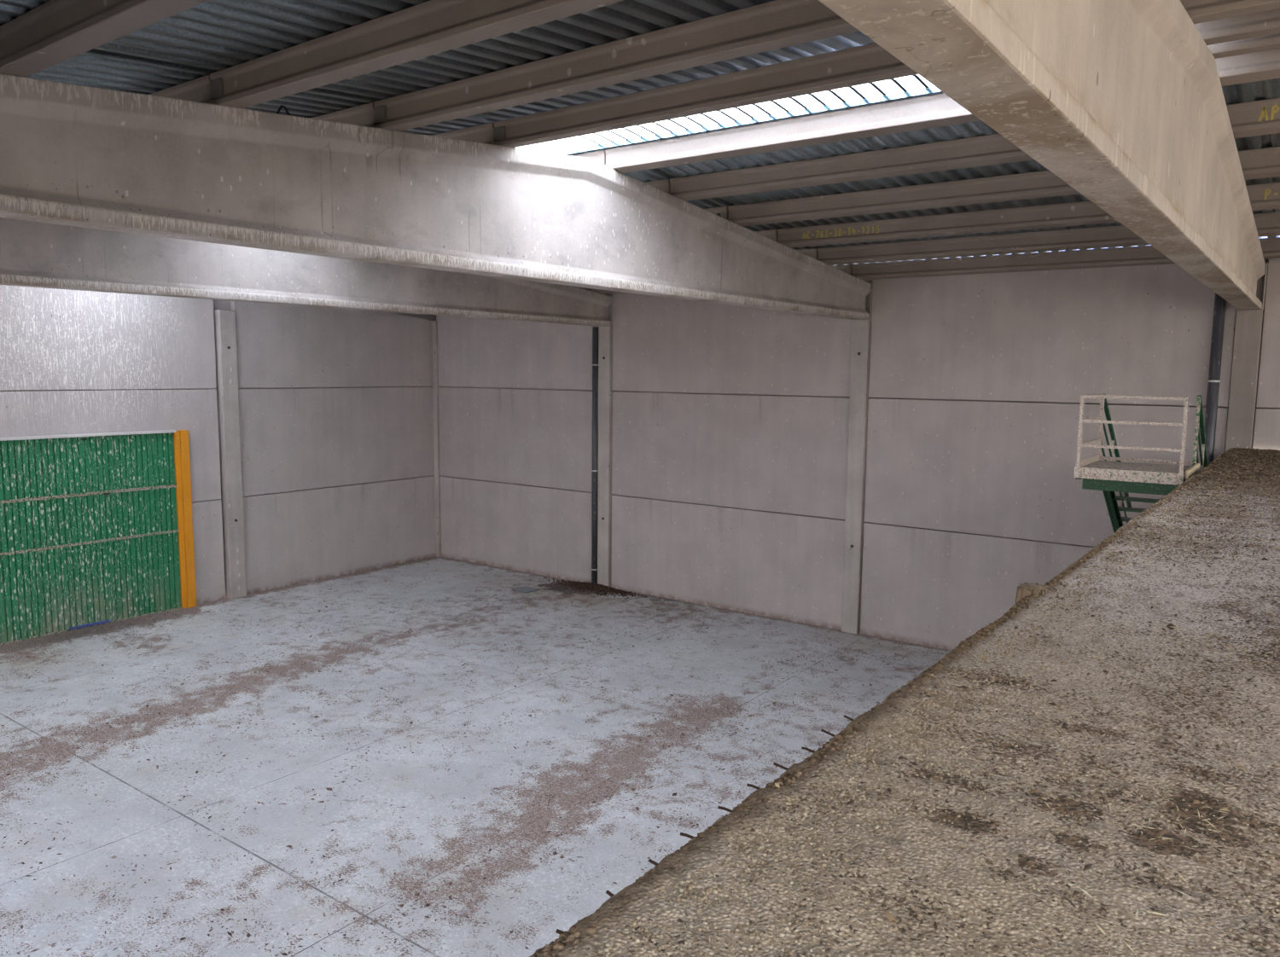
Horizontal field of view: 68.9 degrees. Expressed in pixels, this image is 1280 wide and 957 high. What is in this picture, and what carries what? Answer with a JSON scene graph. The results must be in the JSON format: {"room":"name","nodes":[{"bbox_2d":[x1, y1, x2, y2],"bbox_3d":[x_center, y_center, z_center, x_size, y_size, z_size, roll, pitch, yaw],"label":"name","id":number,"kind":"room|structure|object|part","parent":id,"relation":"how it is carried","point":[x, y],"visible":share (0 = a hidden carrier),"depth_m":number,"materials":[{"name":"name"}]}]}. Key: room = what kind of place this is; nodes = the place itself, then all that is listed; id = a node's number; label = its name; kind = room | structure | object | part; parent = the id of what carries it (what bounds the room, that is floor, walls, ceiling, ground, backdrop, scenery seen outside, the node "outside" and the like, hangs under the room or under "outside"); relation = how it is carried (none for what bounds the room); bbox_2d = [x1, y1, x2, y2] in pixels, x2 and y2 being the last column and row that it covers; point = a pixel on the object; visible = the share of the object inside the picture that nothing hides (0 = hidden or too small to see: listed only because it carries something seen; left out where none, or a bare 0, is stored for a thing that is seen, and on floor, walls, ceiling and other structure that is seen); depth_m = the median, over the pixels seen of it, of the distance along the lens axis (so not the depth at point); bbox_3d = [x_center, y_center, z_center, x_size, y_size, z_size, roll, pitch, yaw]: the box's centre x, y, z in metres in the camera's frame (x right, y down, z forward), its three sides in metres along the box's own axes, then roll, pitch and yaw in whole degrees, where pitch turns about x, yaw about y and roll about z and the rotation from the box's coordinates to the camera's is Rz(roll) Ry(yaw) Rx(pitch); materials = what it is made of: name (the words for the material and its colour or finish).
{"room":"empty warehouse","nodes":[
{"label":"empty warehouse","id":0,"kind":"room"},
{"bbox_2d":[0,285,436,605],"bbox_3d":[-10.598,-1.043,18.700,0.300,7.950,17.250,5,8,36],"label":"wall","id":1,"kind":"structure","parent":0,"point":[336,404],"depth_m":21.35,"materials":[{"name":"concrete"}]},
{"bbox_2d":[0,430,196,645],"bbox_3d":[-11.160,1.087,17.809,0.156,3.815,5.285,5,8,36],"label":"door","id":2,"kind":"structure","parent":1,"relation":"in","point":[96,529],"depth_m":18.34,"materials":[{"name":"green paint"}]},
{"bbox_3d":[-11.253,-0.207,17.565,0.064,1.090,5.010,5,8,36],"label":"panel","id":3,"kind":"part","parent":2,"relation":"part of","materials":[{"name":"green metal"}]},
{"bbox_3d":[-11.250,0.366,17.625,0.085,0.058,5.010,5,8,36],"label":"cross rail","id":4,"kind":"part","parent":2,"relation":"part of","materials":[{"name":"metal"}]},
{"bbox_3d":[-11.263,0.841,17.686,0.064,0.910,5.010,5,8,36],"label":"panel","id":5,"kind":"part","parent":2,"relation":"part of","materials":[{"name":"green metal"}]},
{"bbox_3d":[-10.828,2.110,18.383,0.008,1.495,0.740,5,8,36],"label":"wicket frame","id":6,"kind":"part","parent":2,"relation":"part of","materials":[{"name":"green metal"}]},
{"bbox_3d":[-11.259,1.319,17.736,0.085,0.048,5.010,5,8,36],"label":"cross rail","id":7,"kind":"part","parent":2,"relation":"part of","materials":[{"name":"metal"}]},
{"bbox_3d":[-11.276,2.149,17.838,0.064,1.635,5.010,5,8,36],"label":"panel","id":8,"kind":"part","parent":2,"relation":"part of","materials":[{"name":"green metal"}]},
{"bbox_3d":[-11.283,2.972,17.933,0.065,0.032,5.010,5,8,36],"label":"rail","id":9,"kind":"part","parent":2,"relation":"part of","materials":[{"name":"green metal"}]},
{"bbox_3d":[-10.950,-2.919,17.882,0.190,2.422,5.726,5,8,36],"label":"wall panel","id":10,"kind":"part","parent":1,"relation":"part of","materials":[{"name":"concrete"}]},
{"bbox_3d":[-10.973,-0.503,18.162,0.190,2.403,5.726,5,8,36],"label":"wall panel","id":11,"kind":"part","parent":1,"relation":"part of","materials":[{"name":"concrete"}]},
{"bbox_3d":[-10.995,1.836,18.433,0.190,2.266,5.726,5,8,36],"label":"wall panel","id":12,"kind":"part","parent":1,"relation":"part of","materials":[{"name":"concrete"}]},
{"bbox_3d":[-7.296,-3.430,22.827,0.190,2.366,5.646,5,8,36],"label":"wall panel","id":13,"kind":"part","parent":1,"relation":"part of","materials":[{"name":"concrete"}]},
{"bbox_3d":[-7.319,-1.041,23.104,0.190,2.403,5.646,5,8,36],"label":"wall panel","id":14,"kind":"part","parent":1,"relation":"part of","materials":[{"name":"concrete"}]},
{"bbox_3d":[-7.341,1.298,23.375,0.190,2.266,5.646,5,8,36],"label":"wall panel","id":15,"kind":"part","parent":1,"relation":"part of","materials":[{"name":"concrete"}]},
{"bbox_2d":[572,285,591,290],"bbox_3d":[-3.549,-4.547,22.872,6.135,0.245,0.185,5,8,36],"label":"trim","id":16,"kind":"structure","parent":1,"relation":"attached to","point":[585,288],"depth_m":21.08,"materials":[{"name":"metal"}]},
{"bbox_2d":[0,0,874,135],"bbox_3d":[-3.615,-3.133,6.967,25.070,0.739,7.490,5,8,36],"label":"ceiling","id":17,"kind":"structure","parent":0,"point":[209,37],"depth_m":6.93,"materials":[{"name":"grey metal"}]},
{"bbox_2d":[0,556,950,956],"bbox_3d":[-3.180,3.568,13.624,18.416,0.001,16.900,5,8,36],"label":"floor","id":18,"kind":"structure","parent":0,"point":[554,898],"depth_m":12.55,"materials":[{"name":"concrete"}]},
{"bbox_2d":[213,309,246,599],"bbox_3d":[-9.078,-0.498,20.644,0.328,6.350,0.370,5,8,36],"label":"concrete column","id":19,"kind":"structure","parent":18,"relation":"on","point":[231,499],"depth_m":20.52,"materials":[{"name":"grey concrete"}]},
{"bbox_2d":[431,320,443,557],"bbox_3d":[-5.537,-1.045,25.428,0.330,6.400,0.255,5,8,36],"label":"concrete column","id":20,"kind":"structure","parent":18,"relation":"on","point":[434,323],"depth_m":25.25,"materials":[{"name":"grey concrete"}]},
{"bbox_2d":[0,558,946,956],"bbox_3d":[-3.119,3.557,13.694,17.990,0.053,16.415,5,8,36],"label":"litter","id":21,"kind":"object","parent":18,"relation":"on","point":[555,852],"visible":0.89,"depth_m":13.36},
{"bbox_2d":[512,586,539,593],"bbox_3d":[-2.676,2.606,21.854,0.460,0.023,0.450,5,8,36],"label":"drain cover","id":22,"kind":"object","parent":18,"relation":"on","point":[526,590],"visible":1,"depth_m":21.81,"materials":[{"name":"grey metal"}]},
{"bbox_2d":[537,577,659,600],"bbox_3d":[-1.161,2.602,21.888,3.545,0.113,0.923,5,8,36],"label":"heap","id":23,"kind":"object","parent":18,"relation":"on","point":[597,588],"visible":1,"depth_m":22.00,"materials":[{"name":"brown soil"}]},
{"bbox_2d":[597,296,616,587],"bbox_3d":[-0.774,-0.813,21.911,0.350,6.840,0.288,5,8,36],"label":"concrete column","id":24,"kind":"structure","parent":18,"relation":"on","point":[605,334],"depth_m":21.82,"materials":[{"name":"grey concrete"}]},
{"bbox_2d":[0,217,610,326],"bbox_3d":[-5.748,-3.505,14.742,0.300,1.455,16.785,5,8,36],"label":"roof beam","id":25,"kind":"structure","parent":24,"relation":"on","point":[33,254],"depth_m":14.45,"materials":[{"name":"concrete"}]},
{"bbox_2d":[841,282,872,634],"bbox_3d":[4.262,-0.340,18.240,0.350,6.840,0.288,5,8,36],"label":"concrete column","id":26,"kind":"structure","parent":18,"relation":"on","point":[861,329],"depth_m":18.15,"materials":[{"name":"grey concrete"}]},
{"bbox_2d":[0,73,870,319],"bbox_3d":[-0.712,-3.032,11.071,0.300,1.455,16.785,5,8,36],"label":"roof beam","id":27,"kind":"structure","parent":26,"relation":"on","point":[77,155],"depth_m":8.58,"materials":[{"name":"concrete"}]},
{"bbox_2d":[0,0,207,76],"bbox_3d":[-1.753,-2.566,4.385,6.226,0.277,0.210,5,8,36],"label":"roof purlin","id":28,"kind":"structure","parent":27,"relation":"on","point":[54,32],"depth_m":5.50,"materials":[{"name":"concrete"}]},
{"bbox_2d":[149,74,211,104],"bbox_3d":[-5.863,-3.320,9.289,6.226,0.277,0.210,5,8,36],"label":"roof purlin","id":29,"kind":"structure","parent":27,"relation":"on","point":[197,90],"depth_m":7.56,"materials":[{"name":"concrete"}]},
{"bbox_2d":[309,102,374,127],"bbox_3d":[-4.926,-3.603,10.538,6.226,0.277,0.210,5,8,36],"label":"roof purlin","id":30,"kind":"structure","parent":27,"relation":"on","point":[362,114],"depth_m":8.80,"materials":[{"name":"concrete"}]},
{"bbox_2d":[209,0,624,108],"bbox_3d":[-0.827,-2.846,5.617,6.226,0.277,0.210,5,8,36],"label":"roof purlin","id":31,"kind":"structure","parent":27,"relation":"on","point":[430,27],"depth_m":6.17,"materials":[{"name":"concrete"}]},
{"bbox_3d":[-3.324,-3.058,7.324,0.150,0.140,0.023,5,8,36],"label":"joint plate","id":32,"kind":"part","parent":31,"relation":"part of","materials":[{"name":"metal"}]},
{"bbox_2d":[430,122,494,144],"bbox_3d":[-4.012,-3.880,11.755,6.226,0.277,0.210,5,8,36],"label":"roof purlin","id":33,"kind":"structure","parent":27,"relation":"on","point":[482,133],"depth_m":10.02,"materials":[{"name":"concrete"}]},
{"bbox_2d":[570,150,605,165],"bbox_3d":[-2.898,-4.117,13.252,6.226,0.277,0.210,5,8,36],"label":"roof purlin","id":34,"kind":"structure","parent":27,"relation":"on","point":[598,156],"depth_m":11.42,"materials":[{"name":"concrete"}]},
{"bbox_2d":[373,0,858,131],"bbox_3d":[0.110,-3.130,6.866,6.226,0.277,0.210,5,8,36],"label":"roof purlin","id":35,"kind":"structure","parent":27,"relation":"on","point":[776,24],"depth_m":6.95,"materials":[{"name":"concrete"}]},
{"bbox_3d":[-2.387,-3.342,8.572,0.150,0.140,0.023,5,8,36],"label":"joint plate","id":36,"kind":"part","parent":35,"relation":"part of","materials":[{"name":"metal"}]},
{"bbox_2d":[644,179,670,194],"bbox_3d":[-2.076,-4.111,14.381,6.226,0.277,0.210,5,8,36],"label":"roof purlin","id":37,"kind":"structure","parent":27,"relation":"on","point":[664,185],"depth_m":12.54,"materials":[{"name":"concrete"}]},
{"bbox_2d":[493,42,918,147],"bbox_3d":[1.023,-3.406,8.083,6.226,0.277,0.210,5,8,36],"label":"roof purlin","id":38,"kind":"structure","parent":27,"relation":"on","point":[867,63],"depth_m":8.28,"materials":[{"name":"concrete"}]},
{"bbox_3d":[-1.474,-3.618,9.790,0.150,0.140,0.023,5,8,36],"label":"joint plate","id":39,"kind":"part","parent":38,"relation":"part of","materials":[{"name":"metal"}]},
{"bbox_2d":[704,206,728,220],"bbox_3d":[-1.183,-4.103,15.606,6.226,0.277,0.210,5,8,36],"label":"roof purlin","id":40,"kind":"structure","parent":27,"relation":"on","point":[724,211],"depth_m":13.76,"materials":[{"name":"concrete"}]},
{"bbox_2d":[590,264,852,293],"bbox_3d":[1.454,-4.080,19.227,6.226,0.277,0.210,5,8,36],"label":"roof purlin","id":41,"kind":"structure","parent":27,"relation":"on","point":[847,269],"depth_m":17.46,"materials":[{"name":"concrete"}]},
{"bbox_2d":[753,229,778,242],"bbox_3d":[-0.273,-4.095,16.856,6.226,0.277,0.210,5,8,36],"label":"roof purlin","id":42,"kind":"structure","parent":27,"relation":"on","point":[772,235],"depth_m":15.02,"materials":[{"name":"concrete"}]},
{"bbox_2d":[605,93,981,173],"bbox_3d":[2.137,-3.644,9.581,6.226,0.277,0.210,5,8,36],"label":"roof purlin","id":43,"kind":"structure","parent":27,"relation":"on","point":[938,110],"depth_m":9.85,"materials":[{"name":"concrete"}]},
{"bbox_2d":[795,248,818,260],"bbox_3d":[0.597,-4.088,18.049,6.226,0.277,0.210,5,8,36],"label":"roof purlin","id":44,"kind":"structure","parent":27,"relation":"on","point":[813,253],"depth_m":16.21,"materials":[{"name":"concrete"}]},
{"bbox_2d":[817,225,1149,265],"bbox_3d":[5.632,-3.614,14.378,6.226,0.277,0.210,5,8,36],"label":"roof purlin","id":45,"kind":"structure","parent":27,"relation":"on","point":[1120,235],"depth_m":14.48,"materials":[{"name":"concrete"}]},
{"bbox_2d":[851,245,1175,279],"bbox_3d":[6.490,-3.607,15.555,6.226,0.277,0.210,5,8,36],"label":"roof purlin","id":46,"kind":"structure","parent":27,"relation":"on","point":[1143,255],"depth_m":15.61,"materials":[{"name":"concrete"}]},
{"bbox_2d":[528,448,1279,956],"bbox_3d":[4.993,2.838,2.963,7.432,4.059,23.930,5,8,36],"label":"raised platform","id":47,"kind":"object","parent":18,"relation":"on","point":[995,910],"visible":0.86,"depth_m":2.41,"materials":[{"name":"concrete"}]},
{"bbox_2d":[555,929,564,934],"bbox_3d":[-0.117,0.958,1.924,0.130,0.024,0.014,4,8,29],"label":"stub","id":48,"kind":"object","parent":47,"relation":"attached to","point":[559,932],"visible":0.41,"depth_m":1.95,"materials":[{"name":"metal"}]},
{"bbox_2d":[605,890,614,897],"bbox_3d":[-0.021,0.936,2.052,0.128,0.024,0.009,5,8,32],"label":"stub","id":49,"kind":"object","parent":47,"relation":"attached to","point":[608,892],"visible":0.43,"depth_m":2.08,"materials":[{"name":"metal"}]},
{"bbox_2d":[648,859,658,866],"bbox_3d":[0.078,0.921,2.188,0.132,0.024,0.010,5,8,31],"label":"stub","id":50,"kind":"object","parent":47,"relation":"attached to","point":[650,861],"visible":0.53,"depth_m":2.21,"materials":[{"name":"metal"}]},
{"bbox_2d":[680,832,693,839],"bbox_3d":[0.162,0.898,2.304,0.136,0.024,0.018,4,7,26],"label":"stub","id":51,"kind":"object","parent":47,"relation":"attached to","point":[681,834],"visible":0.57,"depth_m":2.32,"materials":[{"name":"metal"}]},
{"bbox_2d":[717,806,732,812],"bbox_3d":[0.269,0.883,2.448,0.135,0.024,0.019,4,7,26],"label":"stub","id":52,"kind":"object","parent":47,"relation":"attached to","point":[718,807],"visible":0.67,"depth_m":2.47,"materials":[{"name":"metal"}]},
{"bbox_2d":[746,784,760,790],"bbox_3d":[0.357,0.860,2.562,0.131,0.024,0.019,4,7,26],"label":"stub","id":53,"kind":"object","parent":47,"relation":"attached to","point":[747,785],"visible":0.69,"depth_m":2.58,"materials":[{"name":"metal"}]},
{"bbox_2d":[773,762,788,770],"bbox_3d":[0.450,0.846,2.694,0.138,0.024,0.012,4,8,30],"label":"stub","id":54,"kind":"object","parent":47,"relation":"attached to","point":[774,764],"visible":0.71,"depth_m":2.71,"materials":[{"name":"metal"}]},
{"bbox_2d":[801,746,815,752],"bbox_3d":[0.554,0.836,2.831,0.132,0.024,0.018,4,7,27],"label":"stub","id":55,"kind":"object","parent":47,"relation":"attached to","point":[802,747],"visible":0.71,"depth_m":2.85,"materials":[{"name":"metal"}]},
{"bbox_2d":[820,729,835,737],"bbox_3d":[0.639,0.818,2.950,0.139,0.024,0.009,5,8,32],"label":"stub","id":56,"kind":"object","parent":47,"relation":"attached to","point":[822,730],"visible":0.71,"depth_m":2.97,"materials":[{"name":"metal"}]},
{"bbox_2d":[843,715,854,721],"bbox_3d":[0.736,0.804,3.076,0.132,0.024,0.009,5,8,32],"label":"stub","id":57,"kind":"object","parent":47,"relation":"attached to","point":[846,717],"visible":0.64,"depth_m":3.10,"materials":[{"name":"metal"}]},
{"bbox_2d":[529,465,1210,956],"bbox_3d":[3.282,0.424,6.498,0.123,0.094,13.008,5,8,36],"label":"slab edge","id":58,"kind":"object","parent":47,"relation":"on","point":[559,944],"visible":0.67,"depth_m":2.85,"materials":[{"name":"concrete"}]},
{"bbox_2d":[575,448,1279,956],"bbox_3d":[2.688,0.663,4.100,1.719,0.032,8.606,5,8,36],"label":"gravel","id":59,"kind":"object","parent":47,"relation":"on","point":[730,845],"visible":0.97,"depth_m":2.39,"materials":[{"name":"beige gravel"}]},
{"bbox_2d":[744,572,1259,955],"bbox_3d":[2.081,0.720,3.417,1.600,0.022,6.050,5,8,36],"label":"straw","id":60,"kind":"object","parent":47,"relation":"on","point":[1137,913],"visible":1,"depth_m":2.14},
{"bbox_2d":[1014,582,1047,604],"bbox_3d":[2.006,0.631,4.775,0.174,0.181,0.173,5,8,36],"label":"stub","id":61,"kind":"object","parent":47,"relation":"on","point":[1026,590],"visible":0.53,"depth_m":4.74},
{"bbox_2d":[1073,393,1208,533],"bbox_3d":[7.086,1.277,12.934,1.180,4.903,4.845,5,8,36],"label":"stair","id":62,"kind":"structure","parent":18,"relation":"on","point":[1110,477],"depth_m":11.13,"materials":[{"name":"white metal"}]},
{"bbox_3d":[5.249,-0.493,11.131,0.038,0.970,0.036,5,8,36],"label":"post","id":63,"kind":"part","parent":62,"relation":"part of","materials":[{"name":"white metal"}]},
{"bbox_3d":[5.618,-0.450,11.643,0.024,0.034,1.250,5,8,36],"label":"rail","id":64,"kind":"part","parent":62,"relation":"part of","materials":[{"name":"grey metal"}]},
{"bbox_3d":[5.621,-0.740,11.609,0.024,0.034,1.250,5,8,36],"label":"rail","id":65,"kind":"part","parent":62,"relation":"part of","materials":[{"name":"white metal"}]},
{"bbox_3d":[5.624,-1.029,11.576,0.036,0.030,1.250,5,8,36],"label":"rail","id":66,"kind":"part","parent":62,"relation":"part of","materials":[{"name":"white metal"}]},
{"bbox_3d":[5.989,-0.602,12.132,0.038,0.970,0.036,5,8,36],"label":"post","id":67,"kind":"part","parent":62,"relation":"part of","materials":[{"name":"white metal"}]},
{"bbox_3d":[6.800,-0.309,13.282,0.044,1.838,2.774,5,8,36],"label":"handrail","id":68,"kind":"part","parent":62,"relation":"part of","materials":[{"name":"green metal"}]},
{"bbox_3d":[5.681,-0.355,10.827,1.075,0.034,0.024,5,8,36],"label":"rail","id":69,"kind":"part","parent":62,"relation":"part of","materials":[{"name":"grey metal"}]},
{"bbox_3d":[5.684,-0.644,10.793,1.075,0.034,0.024,5,8,36],"label":"rail","id":70,"kind":"part","parent":62,"relation":"part of","materials":[{"name":"white metal"}]},
{"bbox_3d":[5.687,-0.934,10.759,1.115,0.030,0.036,5,8,36],"label":"rail","id":71,"kind":"part","parent":62,"relation":"part of","materials":[{"name":"white metal"}]},
{"bbox_3d":[6.115,-0.411,10.499,0.038,0.970,0.036,5,8,36],"label":"post","id":72,"kind":"part","parent":62,"relation":"part of","materials":[{"name":"white metal"}]},
{"bbox_3d":[6.856,-0.520,11.501,0.038,0.970,0.036,5,8,36],"label":"post","id":73,"kind":"part","parent":62,"relation":"part of","materials":[{"name":"white metal"}]},
{"bbox_3d":[7.666,-0.228,12.650,0.044,1.838,2.774,5,8,36],"label":"handrail","id":74,"kind":"part","parent":62,"relation":"part of","materials":[{"name":"green metal"}]},
{"bbox_2d":[1224,262,1268,452],"bbox_3d":[9.300,0.134,14.571,0.350,6.840,0.280,5,8,36],"label":"concrete column","id":75,"kind":"structure","parent":18,"relation":"on","point":[1248,327],"depth_m":14.26,"materials":[{"name":"grey concrete"}]},
{"bbox_2d":[818,0,1265,309],"bbox_3d":[4.323,-2.558,7.399,0.300,1.455,16.785,5,8,36],"label":"roof beam","id":76,"kind":"structure","parent":75,"relation":"on","point":[1123,101],"depth_m":4.74,"materials":[{"name":"concrete"}]},
{"bbox_2d":[669,133,1033,201],"bbox_3d":[2.959,-3.637,10.709,6.226,0.277,0.210,5,8,36],"label":"roof purlin","id":77,"kind":"structure","parent":76,"relation":"on","point":[989,149],"depth_m":10.94,"materials":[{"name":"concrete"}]},
{"bbox_2d":[727,170,1080,226],"bbox_3d":[3.852,-3.629,11.935,6.226,0.277,0.210,5,8,36],"label":"roof purlin","id":78,"kind":"structure","parent":76,"relation":"on","point":[1045,183],"depth_m":12.13,"materials":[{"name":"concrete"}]},
{"bbox_2d":[777,201,1119,247],"bbox_3d":[4.763,-3.622,13.185,6.226,0.277,0.210,5,8,36],"label":"roof purlin","id":79,"kind":"structure","parent":76,"relation":"on","point":[1084,212],"depth_m":13.33,"materials":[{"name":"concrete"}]},
{"bbox_2d":[1180,0,1279,23],"bbox_3d":[6.059,-2.933,4.412,6.226,0.277,0.210,5,8,36],"label":"roof purlin","id":80,"kind":"structure","parent":76,"relation":"on","point":[1200,11],"depth_m":6.02,"materials":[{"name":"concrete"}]},
{"bbox_2d":[1194,8,1279,45],"bbox_3d":[6.510,-3.069,5.012,6.226,0.277,0.210,5,8,36],"label":"roof purlin","id":81,"kind":"structure","parent":76,"relation":"on","point":[1264,23],"depth_m":6.59,"materials":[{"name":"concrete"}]},
{"bbox_2d":[1207,33,1279,58],"bbox_3d":[6.842,-3.170,5.455,6.226,0.277,0.210,5,8,36],"label":"roof purlin","id":82,"kind":"structure","parent":76,"relation":"on","point":[1272,41],"depth_m":7.04,"materials":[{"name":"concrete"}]},
{"bbox_2d":[1215,48,1279,86],"bbox_3d":[7.185,-3.171,5.925,6.226,0.277,0.210,5,8,36],"label":"roof purlin","id":83,"kind":"structure","parent":76,"relation":"on","point":[1265,65],"depth_m":7.52,"materials":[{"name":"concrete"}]},
{"bbox_2d":[1226,98,1279,138],"bbox_3d":[8.036,-3.163,7.094,6.226,0.277,0.210,5,8,36],"label":"roof purlin","id":84,"kind":"structure","parent":76,"relation":"on","point":[1257,118],"depth_m":8.69,"materials":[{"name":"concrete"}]},
{"bbox_2d":[1237,146,1279,180],"bbox_3d":[8.923,-3.156,8.312,6.226,0.277,0.210,5,8,36],"label":"roof purlin","id":85,"kind":"structure","parent":76,"relation":"on","point":[1259,163],"depth_m":9.92,"materials":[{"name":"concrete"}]},
{"bbox_2d":[1245,182,1279,210],"bbox_3d":[9.763,-3.148,9.464,6.226,0.277,0.210,5,8,36],"label":"roof purlin","id":86,"kind":"structure","parent":76,"relation":"on","point":[1266,196],"depth_m":11.08,"materials":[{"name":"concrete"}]},
{"bbox_2d":[1253,212,1279,237],"bbox_3d":[10.627,-3.141,10.649,6.226,0.277,0.210,5,8,36],"label":"roof purlin","id":87,"kind":"structure","parent":76,"relation":"on","point":[1267,224],"depth_m":12.28,"materials":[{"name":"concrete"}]},
{"bbox_2d":[1259,237,1279,259],"bbox_3d":[11.525,-3.133,11.883,6.226,0.277,0.210,5,8,36],"label":"roof purlin","id":88,"kind":"structure","parent":76,"relation":"on","point":[1270,247],"depth_m":13.52,"materials":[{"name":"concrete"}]},
{"bbox_2d":[436,258,1279,651],"bbox_3d":[4.386,-0.373,18.274,24.846,7.000,0.300,5,8,36],"label":"wall","id":89,"kind":"structure","parent":0,"point":[730,423],"depth_m":18.48,"materials":[{"name":"concrete"}]},
{"bbox_3d":[-3.133,-1.069,23.689,5.564,2.403,0.190,5,8,36],"label":"wall panel","id":90,"kind":"part","parent":89,"relation":"part of","materials":[{"name":"concrete"}]},
{"bbox_3d":[-3.155,1.270,23.960,5.564,2.266,0.190,5,8,36],"label":"wall panel","id":91,"kind":"part","parent":89,"relation":"part of","materials":[{"name":"concrete"}]},
{"bbox_3d":[-3.110,-3.410,23.417,5.564,2.271,0.190,5,8,36],"label":"wall panel","id":92,"kind":"part","parent":89,"relation":"part of","materials":[{"name":"concrete"}]},
{"bbox_2d":[591,326,598,584],"bbox_3d":[-1.064,-0.479,21.999,0.154,6.110,0.154,5,8,36],"label":"downpipe","id":93,"kind":"object","parent":89,"relation":"attached to","point":[595,329],"visible":1,"depth_m":21.94,"materials":[{"name":"plastic"}]},
{"bbox_3d":[1.751,1.731,20.383,5.886,2.266,0.190,5,8,36],"label":"wall panel","id":94,"kind":"part","parent":89,"relation":"part of","materials":[{"name":"concrete"}]},
{"bbox_3d":[1.773,-0.608,20.112,5.886,2.403,0.190,5,8,36],"label":"wall panel","id":95,"kind":"part","parent":89,"relation":"part of","materials":[{"name":"concrete"}]},
{"bbox_3d":[1.796,-2.949,19.840,5.886,2.271,0.190,5,8,36],"label":"wall panel","id":96,"kind":"part","parent":89,"relation":"part of","materials":[{"name":"concrete"}]},
{"bbox_3d":[6.787,2.204,16.711,5.886,2.266,0.190,5,8,36],"label":"wall panel","id":97,"kind":"part","parent":89,"relation":"part of","materials":[{"name":"concrete"}]},
{"bbox_3d":[6.809,-0.135,16.440,5.886,2.403,0.190,5,8,36],"label":"wall panel","id":98,"kind":"part","parent":89,"relation":"part of","materials":[{"name":"concrete"}]},
{"bbox_3d":[6.831,-2.476,16.169,5.886,2.271,0.190,5,8,36],"label":"wall panel","id":99,"kind":"part","parent":89,"relation":"part of","materials":[{"name":"concrete"}]},
{"bbox_2d":[1203,292,1226,467],"bbox_3d":[8.906,0.051,14.685,0.166,6.930,0.166,5,8,36],"label":"downpipe","id":100,"kind":"object","parent":89,"relation":"attached to","point":[1213,381],"visible":0.24,"depth_m":14.44,"materials":[{"name":"plastic"}]},
{"bbox_3d":[11.844,0.339,12.768,5.886,2.403,0.190,5,8,36],"label":"wall panel","id":101,"kind":"part","parent":89,"relation":"part of","materials":[{"name":"concrete"}]},
{"bbox_3d":[11.867,-2.002,12.497,5.886,2.271,0.190,5,8,36],"label":"wall panel","id":102,"kind":"part","parent":89,"relation":"part of","materials":[{"name":"concrete"}]},
{"bbox_2d":[623,77,1279,265],"bbox_3d":[1.897,-4.010,14.413,25.070,0.731,7.400,5,8,36],"label":"ceiling","id":103,"kind":"structure","parent":0,"point":[1268,89],"depth_m":11.78,"materials":[{"name":"grey metal"}]},
{"bbox_2d":[517,136,603,155],"bbox_3d":[-3.411,-4.187,12.539,6.249,0.160,1.859,5,8,36],"label":"window","id":104,"kind":"structure","parent":103,"relation":"attached to","point":[577,145],"depth_m":11.39,"materials":[{"name":"plastic"}]},
{"bbox_2d":[579,74,942,150],"bbox_3d":[1.624,-3.713,8.867,6.249,0.160,1.859,5,8,36],"label":"window","id":105,"kind":"structure","parent":103,"relation":"attached to","point":[913,86],"depth_m":9.76,"materials":[{"name":"plastic"}]}
]}

